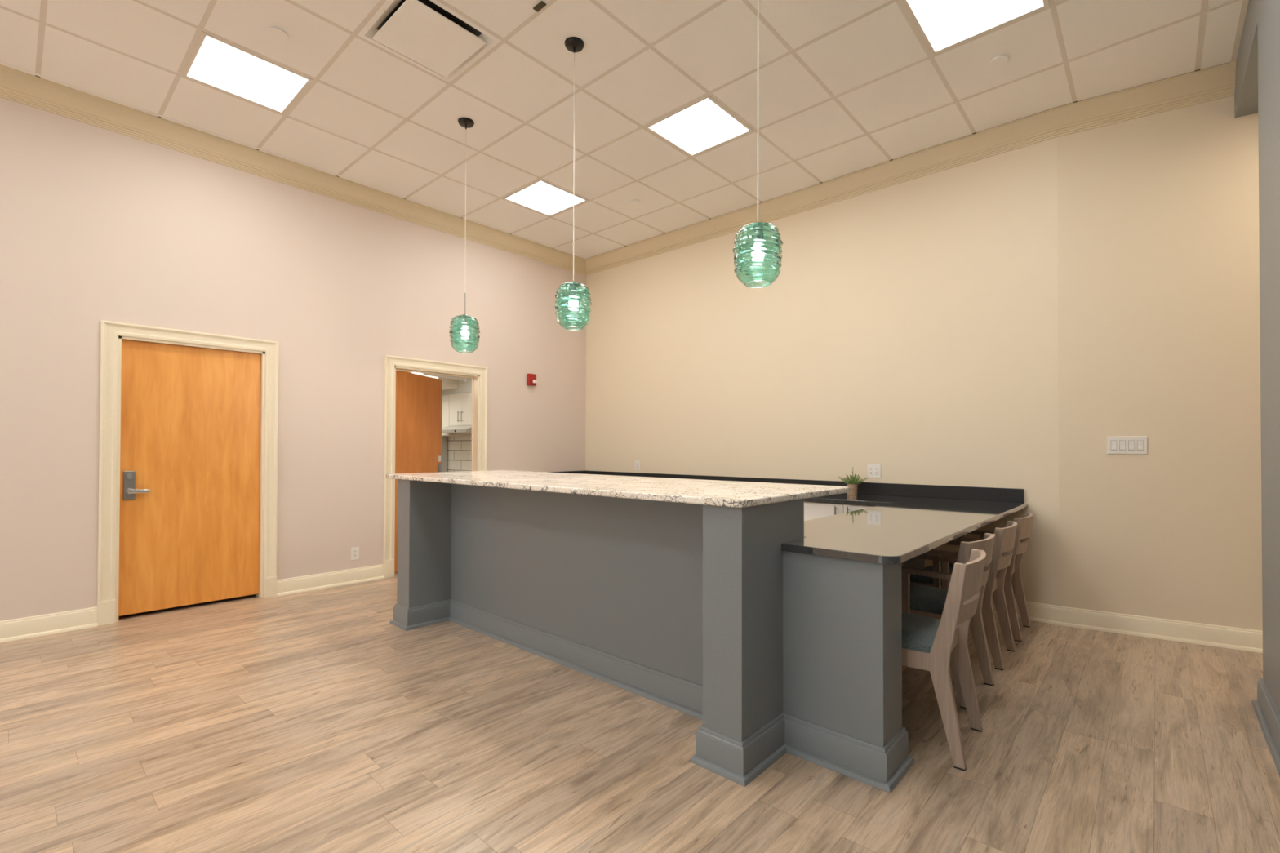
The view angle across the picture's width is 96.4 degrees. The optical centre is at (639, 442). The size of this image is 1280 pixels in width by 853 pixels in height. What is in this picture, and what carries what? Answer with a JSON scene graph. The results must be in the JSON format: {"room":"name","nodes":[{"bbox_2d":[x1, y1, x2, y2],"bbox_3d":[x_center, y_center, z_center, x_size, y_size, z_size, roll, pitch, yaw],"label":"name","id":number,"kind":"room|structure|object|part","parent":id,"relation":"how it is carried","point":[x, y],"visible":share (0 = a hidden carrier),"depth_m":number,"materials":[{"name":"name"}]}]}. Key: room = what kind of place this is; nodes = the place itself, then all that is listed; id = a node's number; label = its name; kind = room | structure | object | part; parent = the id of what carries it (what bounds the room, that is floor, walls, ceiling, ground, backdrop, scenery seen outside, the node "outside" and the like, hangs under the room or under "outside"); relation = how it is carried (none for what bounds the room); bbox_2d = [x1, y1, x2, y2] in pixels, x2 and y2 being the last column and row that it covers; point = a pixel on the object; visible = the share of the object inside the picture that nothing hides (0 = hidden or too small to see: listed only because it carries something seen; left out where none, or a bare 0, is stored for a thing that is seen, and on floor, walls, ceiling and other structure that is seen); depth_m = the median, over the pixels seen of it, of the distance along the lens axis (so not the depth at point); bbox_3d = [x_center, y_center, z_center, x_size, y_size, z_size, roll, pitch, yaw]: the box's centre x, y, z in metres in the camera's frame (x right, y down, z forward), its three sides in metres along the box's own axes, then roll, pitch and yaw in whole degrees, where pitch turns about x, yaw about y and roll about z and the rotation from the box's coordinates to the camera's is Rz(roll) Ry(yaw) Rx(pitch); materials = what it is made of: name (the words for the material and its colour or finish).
{"room":"common room","nodes":[
{"label":"common room","id":0,"kind":"room"},
{"bbox_2d":[0,97,586,621],"bbox_3d":[-4.928,-0.610,2.830,0.120,3.747,12.720,0,-1,42],"label":"wall","id":1,"kind":"structure","parent":0,"point":[97,224],"depth_m":4.63,"materials":[{"name":"paint"}]},
{"bbox_2d":[0,606,97,642],"bbox_3d":[-6.454,1.177,1.008,0.036,0.130,8.003,0,-1,42],"label":"baseboard","id":2,"kind":"structure","parent":1,"relation":"attached to","point":[19,628],"depth_m":3.80,"materials":[{"name":"beige paint"}]},
{"bbox_2d":[97,320,279,626],"bbox_3d":[-3.453,0.219,4.437,0.149,2.130,1.095,0,-1,42],"label":"door","id":3,"kind":"structure","parent":1,"relation":"in","point":[188,420],"depth_m":4.38,"materials":[{"name":"orange wood"}]},
{"bbox_3d":[-3.699,0.313,4.146,0.012,0.205,0.064,0,-1,42],"label":"lock plate","id":4,"kind":"part","parent":3,"relation":"part of","materials":[{"name":"silver metal"}]},
{"bbox_3d":[-3.647,0.355,4.158,0.051,0.042,0.131,0,-1,42],"label":"handle","id":5,"kind":"part","parent":3,"relation":"part of","materials":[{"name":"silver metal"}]},
{"bbox_2d":[276,564,384,596],"bbox_3d":[-2.742,1.228,5.122,0.036,0.130,0.897,0,-1,42],"label":"baseboard","id":6,"kind":"structure","parent":1,"relation":"attached to","point":[339,578],"depth_m":5.09,"materials":[{"name":"beige paint"}]},
{"bbox_2d":[351,546,359,559],"bbox_3d":[-2.626,1.026,5.273,0.009,0.117,0.074,0,-1,42],"label":"wall outlet","id":7,"kind":"object","parent":1,"relation":"attached to","point":[354,550],"visible":1,"depth_m":5.27,"materials":[{"name":"white plastic"}]},
{"bbox_2d":[353,549,356,557],"bbox_3d":[-2.624,1.026,5.271,0.003,0.066,0.033,0,-1,42],"label":"receptacle","id":8,"kind":"object","parent":7,"relation":"attached to","point":[354,550],"depth_m":5.27,"materials":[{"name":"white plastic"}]},
{"bbox_2d":[382,355,487,577],"bbox_3d":[-2.278,0.238,6.078,0.602,2.130,1.130,0,-1,42],"label":"door","id":9,"kind":"structure","parent":1,"relation":"in","point":[412,427],"depth_m":5.91,"materials":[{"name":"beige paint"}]},
{"bbox_3d":[-2.260,0.324,6.445,0.009,0.165,0.062,0,-1,11],"label":"lock plate","id":10,"kind":"part","parent":9,"relation":"part of","materials":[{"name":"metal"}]},
{"bbox_2d":[526,373,537,386],"bbox_3d":[-1.270,-0.736,6.744,0.070,0.136,0.116,0,-1,42],"label":"fire alarm","id":11,"kind":"object","parent":1,"relation":"attached to","point":[531,378],"visible":1,"depth_m":6.72,"materials":[{"name":"red plastic"}]},
{"bbox_2d":[0,61,1235,275],"bbox_3d":[-2.682,-2.316,0.846,5.890,0.158,12.750,0,-1,42],"label":"trim","id":12,"kind":"structure","parent":1,"relation":"attached to","point":[1218,82],"depth_m":4.50,"materials":[{"name":"beige paint"}]},
{"bbox_2d":[442,377,471,395],"bbox_3d":[-2.698,-0.870,8.438,4.080,0.368,0.330,0,-1,42],"label":"wall","id":13,"kind":"structure","parent":0,"point":[463,387],"depth_m":8.04,"materials":[{"name":"paint"}]},
{"bbox_2d":[422,373,466,382],"bbox_3d":[-2.639,-0.886,7.743,0.090,0.090,0.621,0,-1,42],"label":"crown molding","id":14,"kind":"structure","parent":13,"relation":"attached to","point":[464,379],"depth_m":7.75,"materials":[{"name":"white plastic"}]},
{"bbox_2d":[447,433,471,471],"bbox_3d":[-2.550,0.078,8.596,4.080,2.500,0.120,0,-1,42],"label":"wall","id":15,"kind":"structure","parent":0,"point":[459,447],"depth_m":8.69,"materials":[{"name":"white tile"}]},
{"bbox_2d":[441,395,469,435],"bbox_3d":[-2.972,-0.388,8.654,0.840,0.590,0.368,0,-1,42],"label":"upper cabinet","id":16,"kind":"object","parent":15,"relation":"attached to","point":[445,404],"visible":0.15,"depth_m":8.34,"materials":[{"name":"laminate"}]},
{"bbox_3d":[-2.909,-0.390,8.411,0.416,0.586,0.019,0,-1,42],"label":"door","id":17,"kind":"part","parent":16,"relation":"part of","materials":[{"name":"laminate"}]},
{"bbox_2d":[441,425,471,433],"bbox_3d":[-2.444,-0.179,8.051,0.830,0.103,0.532,0,-1,42],"label":"range hood","id":18,"kind":"object","parent":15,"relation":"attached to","point":[462,428],"visible":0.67,"depth_m":7.85,"materials":[{"name":"silver metal"}]},
{"bbox_2d":[448,391,471,426],"bbox_3d":[-2.405,-0.459,8.144,0.675,0.455,0.368,0,-1,42],"label":"upper cabinet","id":19,"kind":"object","parent":15,"relation":"attached to","point":[460,404],"visible":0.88,"depth_m":8.05,"materials":[{"name":"laminate"}]},
{"bbox_3d":[-2.624,-0.459,8.154,0.334,0.451,0.019,0,-1,42],"label":"door","id":20,"kind":"part","parent":19,"relation":"part of","materials":[{"name":"laminate"}]},
{"bbox_3d":[-2.373,-0.461,7.928,0.334,0.451,0.019,0,-1,42],"label":"door","id":21,"kind":"part","parent":19,"relation":"part of","materials":[{"name":"laminate"}]},
{"bbox_2d":[0,0,1242,257],"bbox_3d":[-2.423,-2.444,1.051,6.000,0.102,13.400,0,-1,42],"label":"ceiling","id":22,"kind":"structure","parent":0,"point":[846,86],"depth_m":3.75,"materials":[{"name":"tile"}]},
{"bbox_2d":[182,31,313,115],"bbox_3d":[-2.546,-2.376,3.715,0.586,0.024,0.586,0,-1,42],"label":"recessed light","id":23,"kind":"object","parent":22,"relation":"in","point":[216,63],"visible":1,"depth_m":3.69,"materials":[{"name":"plastic"}]},
{"bbox_2d":[266,26,288,40],"bbox_3d":[-2.093,-2.362,3.307,0.106,0.019,0.106,0,-1,42],"label":"sprinkler cover","id":24,"kind":"object","parent":22,"relation":"attached to","point":[275,33],"visible":1,"depth_m":3.30,"materials":[{"name":"metal"}]},
{"bbox_2d":[357,0,501,82],"bbox_3d":[-1.232,-2.386,3.351,0.586,0.075,0.586,0,-1,42],"label":"ceiling vent","id":25,"kind":"object","parent":22,"relation":"in","point":[428,35],"visible":1,"depth_m":3.33,"materials":[{"name":"white painted metal"},{"name":"black plastic"}]},
{"bbox_2d":[448,117,479,352],"bbox_3d":[-1.286,-1.512,4.208,0.216,1.697,0.216,0,-1,42],"label":"pendant light","id":26,"kind":"object","parent":22,"relation":"hanging from","point":[464,331],"visible":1,"depth_m":4.13,"materials":[{"name":"green glass"}]},
{"bbox_3d":[-1.287,-0.794,4.200,0.218,0.262,0.218,0,-1,42],"label":"lamp shade","id":27,"kind":"part","parent":26,"relation":"part of","materials":[{"name":"green glass"}]},
{"bbox_3d":[-1.285,-1.010,4.202,0.008,0.170,0.008,0,-1,42],"label":"stem","id":28,"kind":"part","parent":26,"relation":"part of","materials":[{"name":"silver metal"}]},
{"bbox_3d":[-1.283,-1.641,4.208,0.005,1.391,0.005,0,-1,42],"label":"cord","id":29,"kind":"part","parent":26,"relation":"part of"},
{"bbox_2d":[533,0,546,12],"bbox_3d":[-0.545,-2.365,3.106,0.076,0.006,0.032,0,-1,42],"label":"clip","id":30,"kind":"object","parent":22,"relation":"attached to","point":[540,6],"visible":1,"depth_m":3.10,"materials":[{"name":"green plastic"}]},
{"bbox_2d":[502,179,588,216],"bbox_3d":[-0.912,-2.354,5.526,0.586,0.024,0.586,0,-1,42],"label":"recessed light","id":31,"kind":"object","parent":22,"relation":"in","point":[542,197],"visible":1,"depth_m":5.51,"materials":[{"name":"plastic"}]},
{"bbox_2d":[554,36,591,329],"bbox_3d":[-0.392,-1.520,3.388,0.218,1.693,0.214,0,-1,-27],"label":"pendant light","id":32,"kind":"object","parent":22,"relation":"hanging from","point":[573,303],"visible":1,"depth_m":3.31,"materials":[{"name":"green glass"}]},
{"bbox_3d":[-0.394,-0.804,3.380,0.219,0.262,0.216,0,-1,42],"label":"lamp shade","id":33,"kind":"part","parent":32,"relation":"part of","materials":[{"name":"green glass"}]},
{"bbox_3d":[-0.391,-1.649,3.390,0.006,1.387,0.006,0,-1,42],"label":"cord","id":34,"kind":"part","parent":32,"relation":"part of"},
{"bbox_2d":[629,199,639,205],"bbox_3d":[-0.051,-2.334,5.570,0.106,0.019,0.106,0,-1,42],"label":"sprinkler cover","id":35,"kind":"object","parent":22,"relation":"attached to","point":[634,202],"visible":1,"depth_m":5.56,"materials":[{"name":"metal"}]},
{"bbox_2d":[644,95,753,156],"bbox_3d":[0.446,-2.363,4.301,0.586,0.024,0.586,0,-1,42],"label":"recessed light","id":36,"kind":"object","parent":22,"relation":"in","point":[704,125],"visible":1,"depth_m":4.28,"materials":[{"name":"glowing white acrylic diffuser panel"}]},
{"bbox_2d":[732,0,782,288],"bbox_3d":[0.528,-1.538,2.561,0.219,1.669,0.219,0,-1,42],"label":"pendant light","id":37,"kind":"object","parent":22,"relation":"hanging from","point":[757,250],"visible":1,"depth_m":2.48,"materials":[{"name":"green glass"}]},
{"bbox_3d":[0.526,-0.835,2.554,0.219,0.262,0.220,0,-1,42],"label":"lamp shade","id":38,"kind":"part","parent":37,"relation":"part of","materials":[{"name":"green glass"}]},
{"bbox_3d":[0.529,-1.667,2.561,0.006,1.363,0.006,0,-1,42],"label":"cord","id":39,"kind":"part","parent":37,"relation":"part of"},
{"bbox_2d":[901,0,1049,55],"bbox_3d":[1.803,-2.372,3.075,0.586,0.024,0.586,0,-1,42],"label":"recessed light","id":40,"kind":"object","parent":22,"relation":"in","point":[942,24],"visible":1,"depth_m":3.18,"materials":[{"name":"plastic"}]},
{"bbox_2d":[988,55,1008,67],"bbox_3d":[2.212,-2.349,3.528,0.106,0.019,0.106,0,-1,42],"label":"sprinkler cover","id":41,"kind":"object","parent":22,"relation":"attached to","point":[1000,60],"visible":1,"depth_m":3.52,"materials":[{"name":"metal"}]},
{"bbox_2d":[0,571,1279,852],"bbox_3d":[-3.513,1.310,2.055,11.400,0.100,13.500,0,-1,42],"label":"floor","id":42,"kind":"structure","parent":0,"point":[308,722],"depth_m":2.34,"materials":[{"name":"brown wood"}]},
{"bbox_2d":[389,479,914,793],"bbox_3d":[-0.340,0.768,3.172,3.321,1.022,0.602,0,-1,42],"label":"kitchen island","id":43,"kind":"object","parent":42,"relation":"on","point":[700,611],"depth_m":2.70,"materials":[{"name":"grey wood"}]},
{"bbox_2d":[385,470,849,507],"bbox_3d":[-0.393,0.245,3.547,3.025,0.030,1.045,0,-1,42],"label":"countertop","id":44,"kind":"structure","parent":43,"relation":"on","point":[735,494],"depth_m":2.90,"materials":[{"name":"white stone"}]},
{"bbox_3d":[-0.341,1.209,3.168,3.321,0.139,0.602,0,-1,42],"label":"moulding","id":45,"kind":"part","parent":43,"relation":"part of","materials":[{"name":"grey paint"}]},
{"bbox_2d":[804,501,875,520],"bbox_3d":[1.784,0.890,4.679,0.754,0.818,0.676,0,-1,42],"label":"base cabinet","id":46,"kind":"object","parent":42,"relation":"on","point":[812,510],"visible":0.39,"depth_m":4.55,"materials":[{"name":"white laminate"}]},
{"bbox_3d":[1.449,0.839,4.588,0.373,0.707,0.019,0,-1,42],"label":"door","id":47,"kind":"part","parent":46,"relation":"part of","materials":[{"name":"white laminate"}]},
{"bbox_3d":[1.728,0.837,4.336,0.373,0.707,0.019,0,-1,42],"label":"door","id":48,"kind":"part","parent":46,"relation":"part of","materials":[{"name":"white laminate"}]},
{"bbox_2d":[902,552,924,576],"bbox_3d":[1.290,0.876,3.385,0.185,0.818,1.969,0,-1,42],"label":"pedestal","id":49,"kind":"object","parent":42,"relation":"on","point":[917,563],"visible":0.03,"depth_m":3.88,"materials":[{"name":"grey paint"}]},
{"bbox_2d":[902,549,986,771],"bbox_3d":[1.208,0.877,2.525,0.541,0.797,0.460,0,-1,39],"label":"dining chair","id":50,"kind":"object","parent":42,"relation":"on","point":[928,643],"visible":0.6,"depth_m":2.29,"materials":[{"name":"brown wood"}]},
{"bbox_3d":[1.153,0.824,2.569,0.390,0.056,0.438,0,-1,39],"label":"seat","id":51,"kind":"part","parent":50,"relation":"part of","materials":[{"name":"teal fabric"}]},
{"bbox_3d":[1.158,0.876,2.564,0.415,0.090,0.460,0,-1,39],"label":"seat frame","id":52,"kind":"part","parent":50,"relation":"part of","materials":[{"name":"brown wood"}]},
{"bbox_3d":[1.219,0.872,2.264,0.132,0.791,0.028,0,-1,39],"label":"leg","id":53,"kind":"part","parent":50,"relation":"part of","materials":[{"name":"brown wood"}]},
{"bbox_3d":[1.465,0.875,2.570,0.132,0.791,0.028,0,-1,39],"label":"leg","id":54,"kind":"part","parent":50,"relation":"part of","materials":[{"name":"brown wood"}]},
{"bbox_3d":[1.386,0.598,2.385,0.086,0.241,0.412,0,-1,39],"label":"backrest","id":55,"kind":"part","parent":50,"relation":"part of","materials":[{"name":"brown wood"}]},
{"bbox_2d":[902,533,995,709],"bbox_3d":[1.560,0.883,3.047,0.492,0.797,0.541,1,-1,-44],"label":"dining chair","id":56,"kind":"object","parent":42,"relation":"on","point":[917,599],"visible":0.34,"depth_m":2.93,"materials":[{"name":"brown wood"}]},
{"bbox_3d":[1.360,0.794,2.931,0.022,0.253,0.036,1,-1,-44],"label":"armrest post","id":57,"kind":"part","parent":56,"relation":"part of","materials":[{"name":"brown wood"}]},
{"bbox_3d":[1.516,0.882,3.092,0.460,0.090,0.415,1,-1,-44],"label":"seat frame","id":58,"kind":"part","parent":56,"relation":"part of","materials":[{"name":"brown wood"}]},
{"bbox_3d":[1.402,0.655,2.884,0.035,0.026,0.348,1,-1,-44],"label":"armrest","id":59,"kind":"part","parent":56,"relation":"part of","materials":[{"name":"brown wood"}]},
{"bbox_3d":[1.511,0.830,3.098,0.438,0.056,0.390,1,-1,-44],"label":"seat","id":60,"kind":"part","parent":56,"relation":"part of","materials":[{"name":"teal fabric"}]},
{"bbox_3d":[1.730,0.659,3.203,0.035,0.026,0.348,1,-1,-44],"label":"armrest","id":61,"kind":"part","parent":56,"relation":"part of","materials":[{"name":"brown wood"}]},
{"bbox_3d":[1.683,0.798,3.245,0.022,0.253,0.036,1,-1,-44],"label":"armrest post","id":62,"kind":"part","parent":56,"relation":"part of","materials":[{"name":"brown wood"}]},
{"bbox_3d":[1.540,0.878,2.787,0.028,0.791,0.132,1,-1,-44],"label":"leg","id":63,"kind":"part","parent":56,"relation":"part of","materials":[{"name":"brown wood"}]},
{"bbox_3d":[1.719,0.604,2.887,0.412,0.241,0.086,1,-1,-44],"label":"backrest","id":64,"kind":"part","parent":56,"relation":"part of","materials":[{"name":"brown wood"}]},
{"bbox_3d":[1.820,0.881,3.060,0.028,0.791,0.132,1,-1,-44],"label":"leg","id":65,"kind":"part","parent":56,"relation":"part of","materials":[{"name":"brown wood"}]},
{"bbox_2d":[909,520,1017,670],"bbox_3d":[2.004,0.889,3.533,0.541,0.797,0.492,0,-1,41],"label":"dining chair","id":66,"kind":"object","parent":42,"relation":"on","point":[1004,540],"visible":0.59,"depth_m":3.32,"materials":[{"name":"brown wood"}]},
{"bbox_3d":[1.951,0.836,3.579,0.390,0.056,0.438,0,-1,41],"label":"seat","id":67,"kind":"part","parent":66,"relation":"part of","materials":[{"name":"teal fabric"}]},
{"bbox_3d":[1.815,0.800,3.400,0.036,0.253,0.022,0,-1,41],"label":"armrest post","id":68,"kind":"part","parent":66,"relation":"part of","materials":[{"name":"brown wood"}]},
{"bbox_3d":[2.160,0.665,3.702,0.348,0.026,0.035,0,-1,41],"label":"armrest","id":69,"kind":"part","parent":66,"relation":"part of","materials":[{"name":"brown wood"}]},
{"bbox_3d":[1.956,0.888,3.574,0.415,0.090,0.460,0,-1,41],"label":"seat frame","id":70,"kind":"part","parent":66,"relation":"part of","materials":[{"name":"brown wood"}]},
{"bbox_3d":[1.861,0.661,3.357,0.348,0.026,0.035,0,-1,41],"label":"armrest","id":71,"kind":"part","parent":66,"relation":"part of","materials":[{"name":"brown wood"}]},
{"bbox_3d":[2.006,0.884,3.272,0.132,0.791,0.028,0,-1,41],"label":"leg","id":72,"kind":"part","parent":66,"relation":"part of","materials":[{"name":"brown wood"}]},
{"bbox_3d":[2.263,0.887,3.568,0.132,0.791,0.028,0,-1,41],"label":"leg","id":73,"kind":"part","parent":66,"relation":"part of","materials":[{"name":"brown wood"}]},
{"bbox_3d":[2.176,0.610,3.386,0.086,0.241,0.412,0,-1,41],"label":"backrest","id":74,"kind":"part","parent":66,"relation":"part of","materials":[{"name":"brown wood"}]},
{"bbox_2d":[940,512,1032,641],"bbox_3d":[2.425,0.895,4.010,0.541,0.797,0.492,0,-1,41],"label":"dining chair","id":75,"kind":"object","parent":42,"relation":"on","point":[1012,577],"visible":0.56,"depth_m":3.77,"materials":[{"name":"brown wood"}]},
{"bbox_3d":[2.372,0.842,4.057,0.390,0.056,0.438,0,-1,41],"label":"seat","id":76,"kind":"part","parent":75,"relation":"part of","materials":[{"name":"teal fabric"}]},
{"bbox_3d":[2.283,0.667,3.834,0.348,0.026,0.035,0,-1,41],"label":"armrest","id":77,"kind":"part","parent":75,"relation":"part of","materials":[{"name":"brown wood"}]},
{"bbox_3d":[2.582,0.671,4.180,0.348,0.026,0.035,0,-1,41],"label":"armrest","id":78,"kind":"part","parent":75,"relation":"part of","materials":[{"name":"brown wood"}]},
{"bbox_3d":[2.427,0.890,3.749,0.132,0.791,0.028,0,-1,41],"label":"leg","id":79,"kind":"part","parent":75,"relation":"part of","materials":[{"name":"brown wood"}]},
{"bbox_3d":[2.684,0.893,4.046,0.132,0.791,0.028,0,-1,41],"label":"leg","id":80,"kind":"part","parent":75,"relation":"part of","materials":[{"name":"brown wood"}]},
{"bbox_3d":[2.598,0.616,3.864,0.086,0.241,0.412,0,-1,41],"label":"backrest","id":81,"kind":"part","parent":75,"relation":"part of","materials":[{"name":"brown wood"}]},
{"bbox_3d":[-0.461,0.905,6.704,0.754,0.818,0.676,0,-1,42],"label":"base cabinet","id":82,"kind":"object","parent":42,"relation":"on","visible":0},
{"bbox_2d":[548,471,1026,564],"bbox_3d":[0.112,0.411,4.746,4.782,0.132,2.859,0,-1,42],"label":"countertop","id":83,"kind":"structure","parent":82,"relation":"on","point":[906,522],"depth_m":3.28,"materials":[{"name":"grey stone"}]},
{"bbox_2d":[838,467,867,495],"bbox_3d":[1.825,0.333,4.883,0.190,0.237,0.217,0,-1,-2],"label":"potted plant","id":84,"kind":"object","parent":83,"relation":"on","point":[852,484],"visible":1,"depth_m":4.86,"materials":[{"name":"green plant"}]},
{"bbox_3d":[1.814,0.405,4.891,0.085,0.092,0.085,0,-1,42],"label":"pot","id":85,"kind":"part","parent":84,"relation":"part of","materials":[{"name":"brown ceramic"}]},
{"bbox_2d":[585,137,1059,605],"bbox_3d":[1.184,-0.565,5.801,4.975,3.747,0.120,0,-1,42],"label":"wall","id":86,"kind":"structure","parent":0,"point":[909,328],"depth_m":5.00,"materials":[{"name":"beige paint"}]},
{"bbox_2d":[635,460,639,470],"bbox_3d":[-0.033,0.279,6.801,0.074,0.117,0.009,0,-1,42],"label":"wall outlet","id":87,"kind":"object","parent":86,"relation":"attached to","point":[637,462],"visible":1,"depth_m":6.79,"materials":[{"name":"white plastic"}]},
{"bbox_2d":[585,471,1023,502],"bbox_3d":[1.056,0.408,5.806,4.762,0.101,0.021,0,-1,42],"label":"backsplash","id":88,"kind":"structure","parent":86,"relation":"attached to","point":[988,494],"depth_m":4.78,"materials":[{"name":"grey stone"}]},
{"bbox_2d":[866,464,880,478],"bbox_3d":[2.022,0.250,4.948,0.116,0.117,0.009,0,-1,42],"label":"wall outlet","id":89,"kind":"object","parent":86,"relation":"attached to","point":[873,470],"visible":1,"depth_m":4.95,"materials":[{"name":"white plastic"}]},
{"bbox_2d":[869,466,872,475],"bbox_3d":[2.003,0.250,4.962,0.033,0.066,0.003,0,-1,42],"label":"receptacle","id":90,"kind":"object","parent":89,"relation":"attached to","point":[870,468],"depth_m":4.96,"materials":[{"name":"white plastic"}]},
{"bbox_2d":[874,466,878,475],"bbox_3d":[2.037,0.250,4.931,0.033,0.066,0.003,0,-1,42],"label":"receptacle","id":91,"kind":"object","parent":89,"relation":"attached to","point":[876,468],"depth_m":4.93,"materials":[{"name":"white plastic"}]},
{"bbox_2d":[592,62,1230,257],"bbox_3d":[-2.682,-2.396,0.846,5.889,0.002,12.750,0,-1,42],"label":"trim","id":92,"kind":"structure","parent":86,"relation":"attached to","point":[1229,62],"depth_m":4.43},
{"bbox_2d":[1057,95,1262,631],"bbox_3d":[3.951,-0.581,3.550,2.200,3.747,0.123,0,-1,33],"label":"wall","id":93,"kind":"structure","parent":0,"point":[1159,326],"depth_m":3.79,"materials":[{"name":"beige paint"}]},
{"bbox_2d":[1106,436,1146,453],"bbox_3d":[3.299,0.022,3.879,0.205,0.112,0.013,0,-1,32],"label":"light switch","id":94,"kind":"object","parent":93,"relation":"attached to","point":[1115,445],"visible":1,"depth_m":3.87,"materials":[{"name":"white plastic"}]},
{"bbox_3d":[3.281,0.022,3.890,0.033,0.068,0.002,0,-1,33],"label":"switch frame","id":95,"kind":"part","parent":94,"relation":"part of","materials":[{"name":"white plastic"}]},
{"bbox_3d":[3.319,0.021,3.865,0.033,0.068,0.002,0,-1,33],"label":"switch frame","id":96,"kind":"part","parent":94,"relation":"part of","materials":[{"name":"white plastic"}]},
{"bbox_3d":[3.358,0.021,3.841,0.033,0.068,0.002,0,-1,33],"label":"switch frame","id":97,"kind":"part","parent":94,"relation":"part of","materials":[{"name":"white plastic"}]},
{"bbox_2d":[991,596,1262,653],"bbox_3d":[3.526,1.230,3.731,3.022,0.128,0.139,0,-1,35],"label":"baseboard","id":98,"kind":"structure","parent":93,"relation":"attached to","point":[1224,637],"depth_m":3.80,"materials":[{"name":"beige paint"}]},
{"bbox_2d":[1234,0,1257,117],"bbox_3d":[3.940,-2.259,2.863,1.280,0.405,1.309,0,-1,42],"label":"trim","id":99,"kind":"structure","parent":93,"relation":"attached to","point":[1246,94],"depth_m":3.25,"materials":[{"name":"grey paint"}]},
{"bbox_2d":[1257,0,1279,714],"bbox_3d":[-0.677,-0.645,-1.722,0.550,3.747,11.655,0,-1,42],"label":"wall","id":100,"kind":"structure","parent":0,"point":[1268,11],"depth_m":2.53,"materials":[{"name":"grey paint"}]},
{"bbox_2d":[1230,0,1248,62],"bbox_3d":[-0.560,-2.411,-1.149,0.025,0.004,12.630,0,-1,42],"label":"trim","id":101,"kind":"structure","parent":100,"relation":"attached to","point":[1245,2],"depth_m":3.27,"materials":[{"name":"paint"}]},
{"bbox_2d":[1251,678,1279,777],"bbox_3d":[-0.467,1.158,-1.909,1.166,0.138,11.691,0,-1,42],"label":"baseboard","id":102,"kind":"structure","parent":100,"relation":"attached to","point":[1266,711],"depth_m":2.50,"materials":[{"name":"grey paint"}]},
{"bbox_3d":[-3.880,-1.105,7.130,4.080,0.070,4.100,0,-1,42],"label":"ceiling","id":103,"kind":"structure","parent":0,"visible":0},
{"bbox_2d":[406,371,457,390],"bbox_3d":[-3.181,-0.907,8.449,1.350,0.294,0.298,0,-1,42],"label":"soffit","id":104,"kind":"object","parent":103,"relation":"attached to","point":[447,383],"visible":0.07,"depth_m":8.04,"materials":[{"name":"paint"}]}
]}

